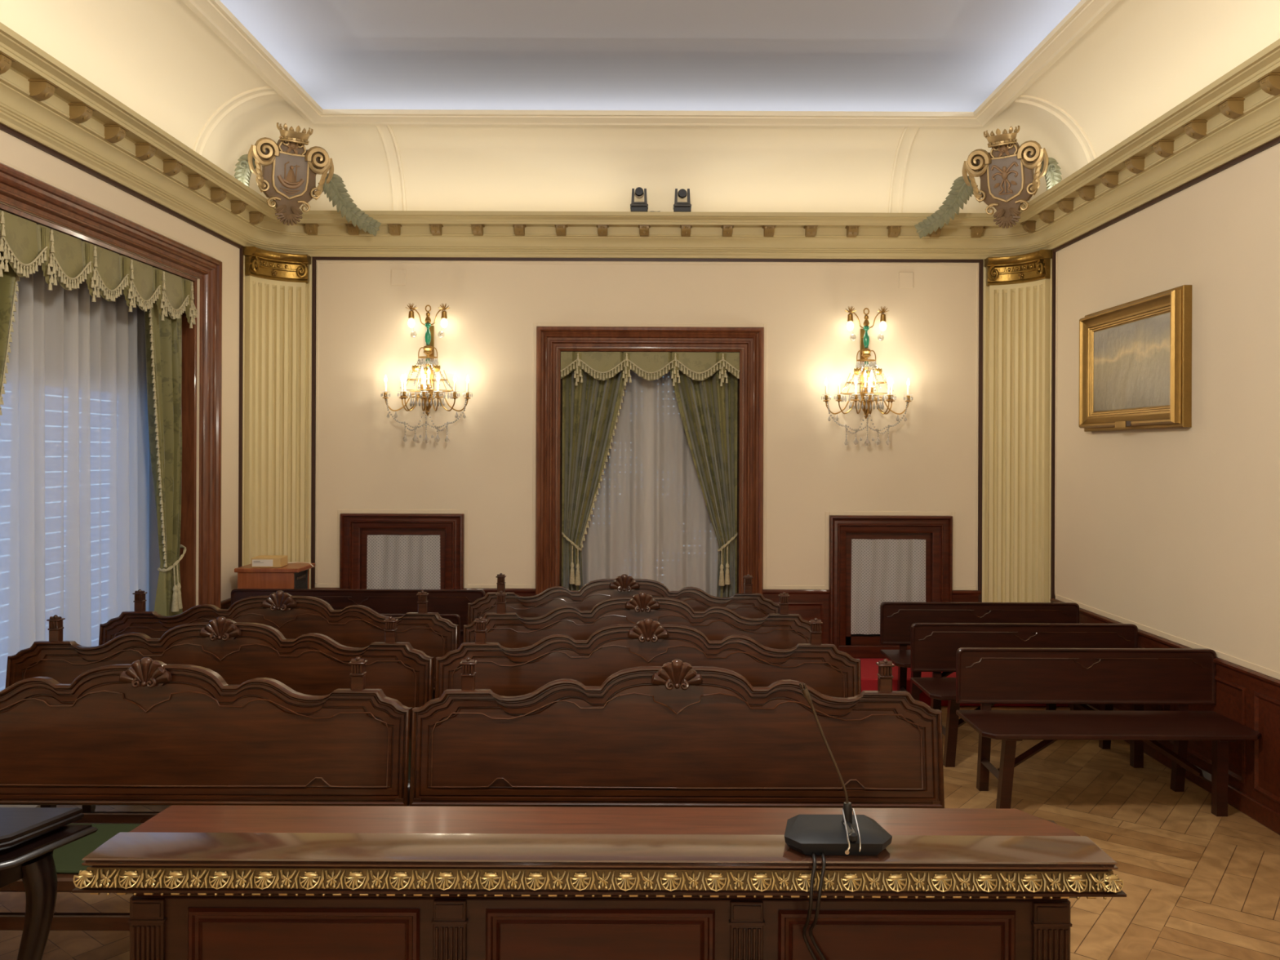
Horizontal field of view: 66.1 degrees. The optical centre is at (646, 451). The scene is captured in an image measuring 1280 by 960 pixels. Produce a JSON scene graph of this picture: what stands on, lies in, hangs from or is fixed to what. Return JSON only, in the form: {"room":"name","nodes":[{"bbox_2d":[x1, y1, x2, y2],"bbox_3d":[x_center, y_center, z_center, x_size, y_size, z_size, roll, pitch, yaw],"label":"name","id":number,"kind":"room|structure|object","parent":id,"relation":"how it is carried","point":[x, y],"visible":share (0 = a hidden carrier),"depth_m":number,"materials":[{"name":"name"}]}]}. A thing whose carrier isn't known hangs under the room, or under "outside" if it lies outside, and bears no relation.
{"room":"courtroom","nodes":[
{"label":"courtroom","id":0,"kind":"room"},
{"bbox_2d":[0,129,239,807],"bbox_3d":[-3.350,-0.038,2.440,0.500,3.750,10.080,0,0,0],"label":"wall","id":1,"kind":"structure","parent":0,"point":[14,151],"depth_m":6.87,"materials":[{"name":"paint"}]},
{"bbox_2d":[0,160,217,259],"bbox_3d":[-3.096,-0.151,2.239,0.006,2.487,9.677,0,0,0],"label":"trim","id":2,"kind":"structure","parent":1,"relation":"attached to","point":[1,161],"depth_m":5.53,"materials":[{"name":"beige"}]},
{"bbox_2d":[0,162,222,612],"bbox_3d":[-3.319,0.237,5.612,0.564,3.200,2.865,0,0,0],"label":"window","id":3,"kind":"structure","parent":1,"relation":"in","point":[20,190],"depth_m":6.78,"materials":[{"name":"brown wood"}]},
{"bbox_2d":[0,251,20,425],"bbox_3d":[-3.201,0.317,4.711,0.185,2.801,0.562,0,0,0],"label":"drape","id":4,"kind":"object","parent":3,"relation":"hanging from","point":[8,282],"visible":0.73,"depth_m":4.86,"materials":[{"name":"green fabric"}]},
{"bbox_2d":[0,262,159,691],"bbox_3d":[-3.378,0.291,5.602,0.160,2.850,2.324,0,0,0],"label":"sheer curtain","id":5,"kind":"object","parent":3,"relation":"hanging from","point":[79,534],"visible":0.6,"depth_m":5.74,"materials":[{"name":"white fabric"}]},
{"bbox_2d":[0,209,197,328],"bbox_3d":[-3.107,-1.000,5.600,0.073,0.335,2.357,0,0,0],"label":"valance","id":6,"kind":"object","parent":3,"relation":"attached to","point":[25,244],"visible":1,"depth_m":5.47,"materials":[{"name":"green fabric"}]},
{"bbox_2d":[144,301,186,616],"bbox_3d":[-3.189,0.317,6.528,0.175,2.800,0.542,0,0,-5],"label":"drape","id":7,"kind":"object","parent":3,"relation":"hanging from","point":[163,339],"visible":0.83,"depth_m":6.49,"materials":[{"name":"green fabric"}]},
{"bbox_2d":[221,597,231,608],"bbox_3d":[-3.091,1.465,2.440,0.030,0.745,10.080,0,0,0],"label":"baseboard","id":8,"kind":"structure","parent":1,"relation":"attached to","point":[225,604],"depth_m":7.21,"materials":[{"name":"brown wood"}]},
{"bbox_2d":[0,22,1279,259],"bbox_3d":[0.007,-1.703,2.650,6.200,0.310,10.500,0,0,0],"label":"trim","id":9,"kind":"structure","parent":1,"relation":"attached to","point":[42,100],"depth_m":7.07,"materials":[{"name":"paint"}]},
{"bbox_2d":[234,122,381,235],"bbox_3d":[-2.419,-1.997,7.186,1.084,0.702,0.366,0,0,-34],"label":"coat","id":10,"kind":"object","parent":9,"relation":"on","point":[287,175],"visible":0.94,"depth_m":7.12,"materials":[{"name":"gold metal"}]},
{"bbox_2d":[630,186,648,211],"bbox_3d":[-0.060,-1.955,7.685,0.140,0.192,0.120,0,0,0],"label":"camera","id":11,"kind":"object","parent":9,"relation":"on","point":[634,206],"visible":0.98,"depth_m":7.63,"materials":[{"name":"black plastic"}]},
{"bbox_2d":[673,188,691,212],"bbox_3d":[0.276,-1.952,7.685,0.140,0.189,0.120,0,0,0],"label":"camera","id":12,"kind":"object","parent":9,"relation":"on","point":[682,193],"visible":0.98,"depth_m":7.63,"materials":[{"name":"black plastic"}]},
{"bbox_2d":[914,125,1062,238],"bbox_3d":[2.435,-1.978,7.186,1.084,0.702,0.366,0,0,34],"label":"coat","id":13,"kind":"object","parent":9,"relation":"on","point":[1008,178],"visible":0.96,"depth_m":7.12,"materials":[{"name":"gold metal"}]},
{"bbox_2d":[0,123,1279,602],"bbox_3d":[-0.001,0.150,2.650,6.200,3.400,10.500,0,0,0],"label":"trim","id":14,"kind":"structure","parent":1,"relation":"attached to","point":[2,127],"depth_m":7.49,"materials":[{"name":"brown"}]},
{"bbox_2d":[305,257,312,562],"bbox_3d":[-2.933,-0.037,7.734,0.123,3.750,0.594,0,0,45],"label":"wall","id":15,"kind":"structure","parent":0,"point":[311,257],"depth_m":7.90,"materials":[{"name":"paint"}]},
{"bbox_2d":[242,246,312,588],"bbox_3d":[-2.906,0.138,7.712,0.193,3.400,0.570,0,0,45],"label":"pilaster","id":16,"kind":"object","parent":15,"relation":"attached to","point":[274,396],"depth_m":7.77,"materials":[{"name":"paint"}]},
{"bbox_2d":[0,0,1279,213],"bbox_3d":[0.009,-2.125,2.650,6.170,0.630,10.470,0,0,0],"label":"cove","id":17,"kind":"object","parent":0,"point":[1143,59],"visible":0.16,"depth_m":7.38,"materials":[{"name":"paint"}]},
{"bbox_2d":[192,86,277,155],"bbox_3d":[-2.800,-2.138,6.656,0.562,0.634,0.116,0,0,0],"label":"trim","id":18,"kind":"structure","parent":17,"relation":"attached to","point":[204,135],"depth_m":6.66,"materials":[{"name":"paint"}]},
{"bbox_2d":[374,124,406,210],"bbox_3d":[-1.980,-2.135,7.608,0.116,0.634,0.562,0,0,0],"label":"trim","id":19,"kind":"structure","parent":17,"relation":"attached to","point":[387,135],"depth_m":7.73,"materials":[{"name":"paint"}]},
{"bbox_2d":[888,127,919,213],"bbox_3d":[1.990,-2.119,7.608,0.116,0.634,0.562,0,0,0],"label":"trim","id":20,"kind":"structure","parent":17,"relation":"attached to","point":[908,136],"depth_m":7.74,"materials":[{"name":"paint"}]},
{"bbox_2d":[1013,94,1096,163],"bbox_3d":[2.817,-2.116,6.756,0.562,0.634,0.116,0,0,0],"label":"trim","id":21,"kind":"structure","parent":17,"relation":"attached to","point":[1054,109],"depth_m":6.76,"materials":[{"name":"paint"}]},
{"bbox_2d":[0,706,1279,959],"bbox_3d":[-0.008,1.900,2.650,6.800,0.100,11.100,0,0,0],"label":"floor","id":22,"kind":"structure","parent":0,"point":[1198,884],"depth_m":4.42,"materials":[{"name":"brown wood"}]},
{"bbox_2d":[0,807,97,959],"bbox_3d":[-2.057,1.460,2.810,0.741,0.756,0.424,0,0,0],"label":"table","id":23,"kind":"object","parent":22,"relation":"on","point":[29,837],"visible":1,"depth_m":2.87,"materials":[{"name":"black paint"}]},
{"bbox_2d":[0,656,412,930],"bbox_3d":[-1.877,1.306,3.468,1.980,1.072,0.536,0,0,0],"label":"bench","id":24,"kind":"object","parent":22,"relation":"on","point":[146,731],"visible":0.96,"depth_m":3.67,"materials":[{"name":"brown wood"}]},
{"bbox_2d":[4,614,434,822],"bbox_3d":[-1.990,1.306,4.375,1.980,1.072,0.536,0,0,0],"label":"bench","id":25,"kind":"object","parent":22,"relation":"on","point":[309,664],"visible":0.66,"depth_m":4.59,"materials":[{"name":"brown wood"}]},
{"bbox_2d":[82,589,459,811],"bbox_3d":[-2.035,1.306,5.228,1.980,1.072,0.536,0,0,0],"label":"bench","id":26,"kind":"object","parent":22,"relation":"on","point":[294,616],"visible":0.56,"depth_m":5.45,"materials":[{"name":"brown wood"}]},
{"bbox_2d":[231,588,485,644],"bbox_3d":[-2.051,1.411,6.805,1.800,0.862,0.550,0,0,0],"label":"bench","id":27,"kind":"object","parent":22,"relation":"on","point":[381,601],"visible":0.35,"depth_m":6.98,"materials":[{"name":"brown wood"}]},
{"bbox_2d":[380,613,460,698],"bbox_3d":[-1.911,1.447,6.185,1.400,0.790,0.550,0,0,0],"label":"bench","id":28,"kind":"object","parent":22,"relation":"on","point":[455,619],"visible":0.08,"depth_m":6.36,"materials":[{"name":"brown wood"}]},
{"bbox_2d":[71,804,1126,959],"bbox_3d":[-0.116,1.409,2.517,2.493,0.880,0.396,0,0,0],"label":"desk","id":29,"kind":"object","parent":22,"relation":"on","point":[205,882],"visible":1,"depth_m":2.42,"materials":[{"name":"brown wood"}]},
{"bbox_2d":[802,852,817,959],"bbox_3d":[0.452,1.404,2.352,0.153,0.884,0.104,0,0,0],"label":"microphone cable","id":30,"kind":"object","parent":29,"relation":"hanging from","point":[814,868],"visible":0.97,"depth_m":2.32,"materials":[{"name":"black plastic"}]},
{"bbox_2d":[808,852,826,959],"bbox_3d":[0.471,1.404,2.352,0.160,0.884,0.104,0,0,0],"label":"microphone cable","id":31,"kind":"object","parent":29,"relation":"hanging from","point":[824,861],"visible":0.97,"depth_m":2.32,"materials":[{"name":"black plastic"}]},
{"bbox_2d":[784,683,892,855],"bbox_3d":[0.468,0.776,2.422,0.264,0.390,0.156,0,0,0],"label":"microphone","id":32,"kind":"object","parent":29,"relation":"on","point":[846,833],"visible":1,"depth_m":2.40,"materials":[{"name":"black plastic"}]},
{"bbox_2d":[467,573,779,624],"bbox_3d":[-0.144,1.313,6.018,1.980,1.072,0.536,0,0,0],"label":"bench","id":33,"kind":"object","parent":22,"relation":"on","point":[748,604],"visible":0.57,"depth_m":6.24,"materials":[{"name":"brown wood"}]},
{"bbox_2d":[462,591,822,649],"bbox_3d":[-0.026,1.314,5.228,1.980,1.072,0.536,0,0,0],"label":"bench","id":34,"kind":"object","parent":22,"relation":"on","point":[784,630],"visible":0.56,"depth_m":5.45,"materials":[{"name":"brown wood"}]},
{"bbox_2d":[434,616,861,698],"bbox_3d":[0.004,1.314,4.375,1.980,1.072,0.536,0,0,0],"label":"bench","id":35,"kind":"object","parent":22,"relation":"on","point":[828,670],"visible":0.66,"depth_m":4.59,"materials":[{"name":"brown wood"}]},
{"bbox_2d":[408,657,944,808],"bbox_3d":[0.111,1.315,3.468,1.980,1.072,0.536,0,0,0],"label":"bench","id":36,"kind":"object","parent":22,"relation":"on","point":[676,733],"visible":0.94,"depth_m":3.67,"materials":[{"name":"brown wood"}]},
{"bbox_2d":[854,657,1067,706],"bbox_3d":[-0.007,1.750,7.530,6.200,0.199,0.740,0,0,0],"label":"platform","id":37,"kind":"object","parent":22,"relation":"on","point":[868,667],"depth_m":7.16,"materials":[{"name":"red carpet"}]},
{"bbox_2d":[234,563,315,588],"bbox_3d":[-2.775,1.246,7.350,0.470,0.785,0.370,0,0,0],"label":"base cabinet","id":38,"kind":"object","parent":37,"relation":"on","point":[284,577],"visible":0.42,"depth_m":7.18,"materials":[{"name":"brown wood"}]},
{"bbox_2d":[251,555,287,568],"bbox_3d":[-2.798,0.817,7.296,0.210,0.072,0.183,0,0,-4],"label":"cardboard box","id":39,"kind":"object","parent":38,"relation":"on","point":[260,561],"visible":1,"depth_m":7.21,"materials":[{"name":"brown cardboard"}]},
{"bbox_2d":[295,570,305,588],"bbox_3d":[-2.759,0.994,7.350,0.360,0.200,0.230,0,0,0],"label":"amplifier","id":40,"kind":"object","parent":38,"relation":"in","point":[300,576],"visible":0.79,"depth_m":7.35,"materials":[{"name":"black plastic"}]},
{"bbox_2d":[295,581,305,588],"bbox_3d":[-2.589,1.028,7.350,0.005,0.094,0.200,0,0,0],"label":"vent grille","id":41,"kind":"object","parent":40,"relation":"attached to","point":[299,584],"depth_m":7.35,"materials":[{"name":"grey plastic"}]},
{"bbox_2d":[287,561,313,566],"bbox_3d":[-2.616,0.850,7.426,0.245,0.034,0.052,0,0,13],"label":"cable","id":42,"kind":"object","parent":38,"relation":"on","point":[296,562],"visible":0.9,"depth_m":7.43,"materials":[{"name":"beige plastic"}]},
{"bbox_2d":[880,601,1081,710],"bbox_3d":[2.352,1.464,6.780,1.400,0.790,0.550,0,0,0],"label":"bench","id":43,"kind":"object","parent":22,"relation":"on","point":[896,618],"visible":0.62,"depth_m":6.95,"materials":[{"name":"brown wood"}]},
{"bbox_2d":[910,622,1143,768],"bbox_3d":[2.339,1.464,5.925,1.400,0.790,0.550,0,0,0],"label":"bench","id":44,"kind":"object","parent":22,"relation":"on","point":[934,646],"visible":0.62,"depth_m":6.10,"materials":[{"name":"brown wood"}]},
{"bbox_2d":[955,647,1261,816],"bbox_3d":[2.379,1.464,5.155,1.400,0.790,0.550,0,0,0],"label":"bench","id":45,"kind":"object","parent":22,"relation":"on","point":[985,677],"visible":0.99,"depth_m":5.33,"materials":[{"name":"brown wood"}]},
{"bbox_2d":[315,260,978,593],"bbox_3d":[0.000,-0.025,8.110,5.360,3.750,0.420,0,0,0],"label":"wall","id":46,"kind":"structure","parent":0,"point":[484,469],"depth_m":7.90,"materials":[{"name":"paint"}]},
{"bbox_2d":[391,269,405,285],"bbox_3d":[-1.994,-1.398,7.895,0.120,0.130,0.010,0,0,0],"label":"cover plate","id":47,"kind":"object","parent":46,"relation":"attached to","point":[397,276],"visible":1,"depth_m":7.89,"materials":[{"name":"plastic"}]},
{"bbox_2d":[339,513,464,589],"bbox_3d":[-1.962,1.071,8.078,0.985,1.142,0.464,0,0,0],"label":"door","id":48,"kind":"structure","parent":46,"relation":"in","point":[354,530],"depth_m":7.88,"materials":[{"name":"brown wood"}]},
{"bbox_2d":[366,534,440,589],"bbox_3d":[-1.960,1.108,7.920,0.595,0.868,0.039,0,0,1],"label":"lace curtain","id":49,"kind":"object","parent":48,"relation":"hanging from","point":[394,562],"visible":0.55,"depth_m":7.92,"materials":[{"name":"white fabric"}]},
{"bbox_2d":[396,534,439,535],"bbox_3d":[-1.962,1.120,8.310,0.725,1.045,0.001,0,0,0],"label":"roller shutter","id":50,"kind":"object","parent":46,"relation":"attached to","point":[397,535],"depth_m":8.31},
{"bbox_2d":[380,302,472,443],"bbox_3d":[-1.739,-0.618,7.770,0.726,1.112,0.263,0,0,0],"label":"wall sconce","id":51,"kind":"object","parent":46,"relation":"attached to","point":[429,362],"visible":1,"depth_m":7.76,"materials":[{"name":"gold metal"}]},
{"bbox_2d":[384,382,386,391],"bbox_3d":[-2.065,-0.504,7.774,0.017,0.079,0.016,0,0,0],"label":"candle","id":52,"kind":"object","parent":51,"relation":"on","point":[385,384],"depth_m":7.77,"materials":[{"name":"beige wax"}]},
{"bbox_2d":[400,382,403,391],"bbox_3d":[-1.925,-0.504,7.739,0.017,0.079,0.016,0,0,0],"label":"candle","id":53,"kind":"object","parent":51,"relation":"on","point":[402,384],"depth_m":7.73,"materials":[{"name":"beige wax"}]},
{"bbox_2d":[436,382,439,391],"bbox_3d":[-1.630,-0.503,7.675,0.017,0.079,0.016,0,0,0],"label":"candle","id":54,"kind":"object","parent":51,"relation":"on","point":[437,383],"depth_m":7.67,"materials":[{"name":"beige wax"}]},
{"bbox_2d":[453,382,456,391],"bbox_3d":[-1.503,-0.502,7.698,0.017,0.079,0.016,0,0,0],"label":"candle","id":55,"kind":"object","parent":51,"relation":"on","point":[455,384],"depth_m":7.69,"materials":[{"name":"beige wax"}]},
{"bbox_2d":[311,587,981,644],"bbox_3d":[-0.005,1.377,7.885,5.360,0.545,0.030,0,0,0],"label":"baseboard","id":56,"kind":"structure","parent":46,"relation":"attached to","point":[810,604],"depth_m":7.88,"materials":[{"name":"brown wood"}]},
{"bbox_2d":[315,260,978,590],"bbox_3d":[0.001,-0.208,7.897,5.320,2.627,0.006,0,0,0],"label":"trim","id":57,"kind":"structure","parent":46,"relation":"attached to","point":[828,513],"depth_m":7.89,"materials":[{"name":"beige paint"}]},
{"bbox_2d":[535,326,764,595],"bbox_3d":[0.021,0.328,8.075,1.815,2.645,0.479,0,0,0],"label":"window","id":58,"kind":"structure","parent":46,"relation":"in","point":[548,339],"depth_m":7.87,"materials":[{"name":"brown wood"}]},
{"bbox_2d":[561,368,627,590],"bbox_3d":[-0.421,0.428,7.991,0.562,2.321,0.185,0,0,4],"label":"drape","id":59,"kind":"object","parent":58,"relation":"hanging from","point":[590,408],"visible":0.82,"depth_m":8.01,"materials":[{"name":"green fabric"}]},
{"bbox_2d":[560,351,739,386],"bbox_3d":[0.025,-0.663,7.916,1.446,0.277,0.073,0,0,0],"label":"valance","id":60,"kind":"object","parent":58,"relation":"attached to","point":[601,366],"visible":1,"depth_m":7.93,"materials":[{"name":"green fabric"}]},
{"bbox_2d":[581,369,719,596],"bbox_3d":[0.023,0.420,8.153,1.410,2.340,0.096,0,0,0],"label":"sheer curtain","id":61,"kind":"object","parent":58,"relation":"hanging from","point":[651,519],"visible":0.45,"depth_m":8.16,"materials":[{"name":"white fabric"}]},
{"bbox_2d":[670,369,737,597],"bbox_3d":[0.456,0.432,7.991,0.576,2.320,0.186,0,0,-4],"label":"drape","id":62,"kind":"object","parent":58,"relation":"hanging from","point":[708,410],"visible":0.87,"depth_m":8.01,"materials":[{"name":"green fabric"}]},
{"bbox_2d":[821,306,912,446],"bbox_3d":[1.740,-0.594,7.770,0.726,1.112,0.263,0,0,0],"label":"chandelier","id":63,"kind":"object","parent":46,"relation":"attached to","point":[866,406],"visible":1,"depth_m":7.76,"materials":[{"name":"gold metal"}]},
{"bbox_2d":[837,385,839,395],"bbox_3d":[1.502,-0.480,7.698,0.017,0.079,0.016,0,0,0],"label":"candle","id":64,"kind":"object","parent":63,"relation":"on","point":[838,386],"depth_m":7.69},
{"bbox_2d":[854,384,857,393],"bbox_3d":[1.630,-0.480,7.675,0.017,0.079,0.016,0,0,0],"label":"candle","id":65,"kind":"object","parent":63,"relation":"on","point":[855,386],"depth_m":7.67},
{"bbox_2d":[890,385,893,394],"bbox_3d":[1.925,-0.478,7.739,0.017,0.079,0.016,0,0,0],"label":"candle","id":66,"kind":"object","parent":63,"relation":"on","point":[891,387],"depth_m":7.73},
{"bbox_2d":[906,386,909,395],"bbox_3d":[2.065,-0.478,7.774,0.017,0.079,0.016,0,0,0],"label":"candle","id":67,"kind":"object","parent":63,"relation":"on","point":[908,387],"depth_m":7.77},
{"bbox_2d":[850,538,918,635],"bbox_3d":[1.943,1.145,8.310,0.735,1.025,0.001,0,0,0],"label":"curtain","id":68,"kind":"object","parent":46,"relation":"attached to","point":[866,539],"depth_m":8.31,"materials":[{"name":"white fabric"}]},
{"bbox_2d":[828,515,952,658],"bbox_3d":[1.951,1.087,8.078,0.980,1.142,0.464,0,0,0],"label":"door","id":69,"kind":"structure","parent":46,"relation":"in","point":[937,531],"depth_m":7.88,"materials":[{"name":"brown wood"}]},
{"bbox_2d":[850,538,925,634],"bbox_3d":[1.946,1.090,7.921,0.605,0.765,0.042,0,0,0],"label":"lace curtain","id":70,"kind":"object","parent":69,"relation":"hanging from","point":[888,570],"visible":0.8,"depth_m":7.92,"materials":[{"name":"white fabric"}]},
{"bbox_2d":[898,271,913,288],"bbox_3d":[2.080,-1.374,7.895,0.120,0.130,0.010,0,0,0],"label":"cover plate","id":71,"kind":"object","parent":46,"relation":"attached to","point":[905,278],"visible":1,"depth_m":7.89,"materials":[{"name":"plastic"}]},
{"bbox_2d":[219,0,1080,111],"bbox_3d":[0.012,-2.895,2.650,7.520,0.050,11.820,0,0,0],"label":"ceiling","id":72,"kind":"structure","parent":0,"point":[867,55],"depth_m":7.03,"materials":[{"name":"grey paint"}]},
{"bbox_2d":[181,0,1119,127],"bbox_3d":[0.011,-2.646,2.650,7.500,0.468,11.800,0,0,0],"label":"trim","id":73,"kind":"structure","parent":72,"relation":"attached to","point":[1086,14],"depth_m":7.17,"materials":[{"name":"paint"}]},
{"bbox_2d":[982,259,988,602],"bbox_3d":[2.934,-0.013,7.734,0.594,3.750,0.123,0,0,45],"label":"wall","id":74,"kind":"structure","parent":0,"point":[983,260],"depth_m":7.90,"materials":[{"name":"paint"}]},
{"bbox_2d":[982,249,1052,602],"bbox_3d":[2.905,0.162,7.712,0.193,3.400,0.570,0,0,-45],"label":"pilaster","id":75,"kind":"object","parent":74,"relation":"attached to","point":[1020,286],"depth_m":7.77,"materials":[{"name":"paint"}]},
{"bbox_2d":[1055,142,1279,672],"bbox_3d":[3.100,-0.013,2.440,0.001,3.750,10.080,0,0,0],"label":"wall","id":76,"kind":"structure","parent":0,"point":[1175,531],"depth_m":5.54,"materials":[{"name":"paint"}]},
{"bbox_2d":[1078,284,1191,431],"bbox_3d":[3.050,-0.543,6.235,0.104,0.810,1.270,0,0,0],"label":"painting","id":77,"kind":"object","parent":76,"relation":"attached to","point":[1135,356],"visible":1,"depth_m":6.10,"materials":[{"name":"metal"}]},
{"bbox_2d":[1049,598,1279,835],"bbox_3d":[3.079,1.490,2.440,0.030,0.745,10.080,0,0,0],"label":"wainscoting","id":78,"kind":"structure","parent":76,"relation":"attached to","point":[1250,698],"depth_m":5.07,"materials":[{"name":"brown wood"}]},
{"bbox_2d":[1054,252,1279,679],"bbox_3d":[3.098,-0.195,2.430,0.006,2.625,10.060,0,0,0],"label":"trim","id":79,"kind":"structure","parent":76,"relation":"attached to","point":[1265,671],"depth_m":6.39,"materials":[{"name":"beige paint"}]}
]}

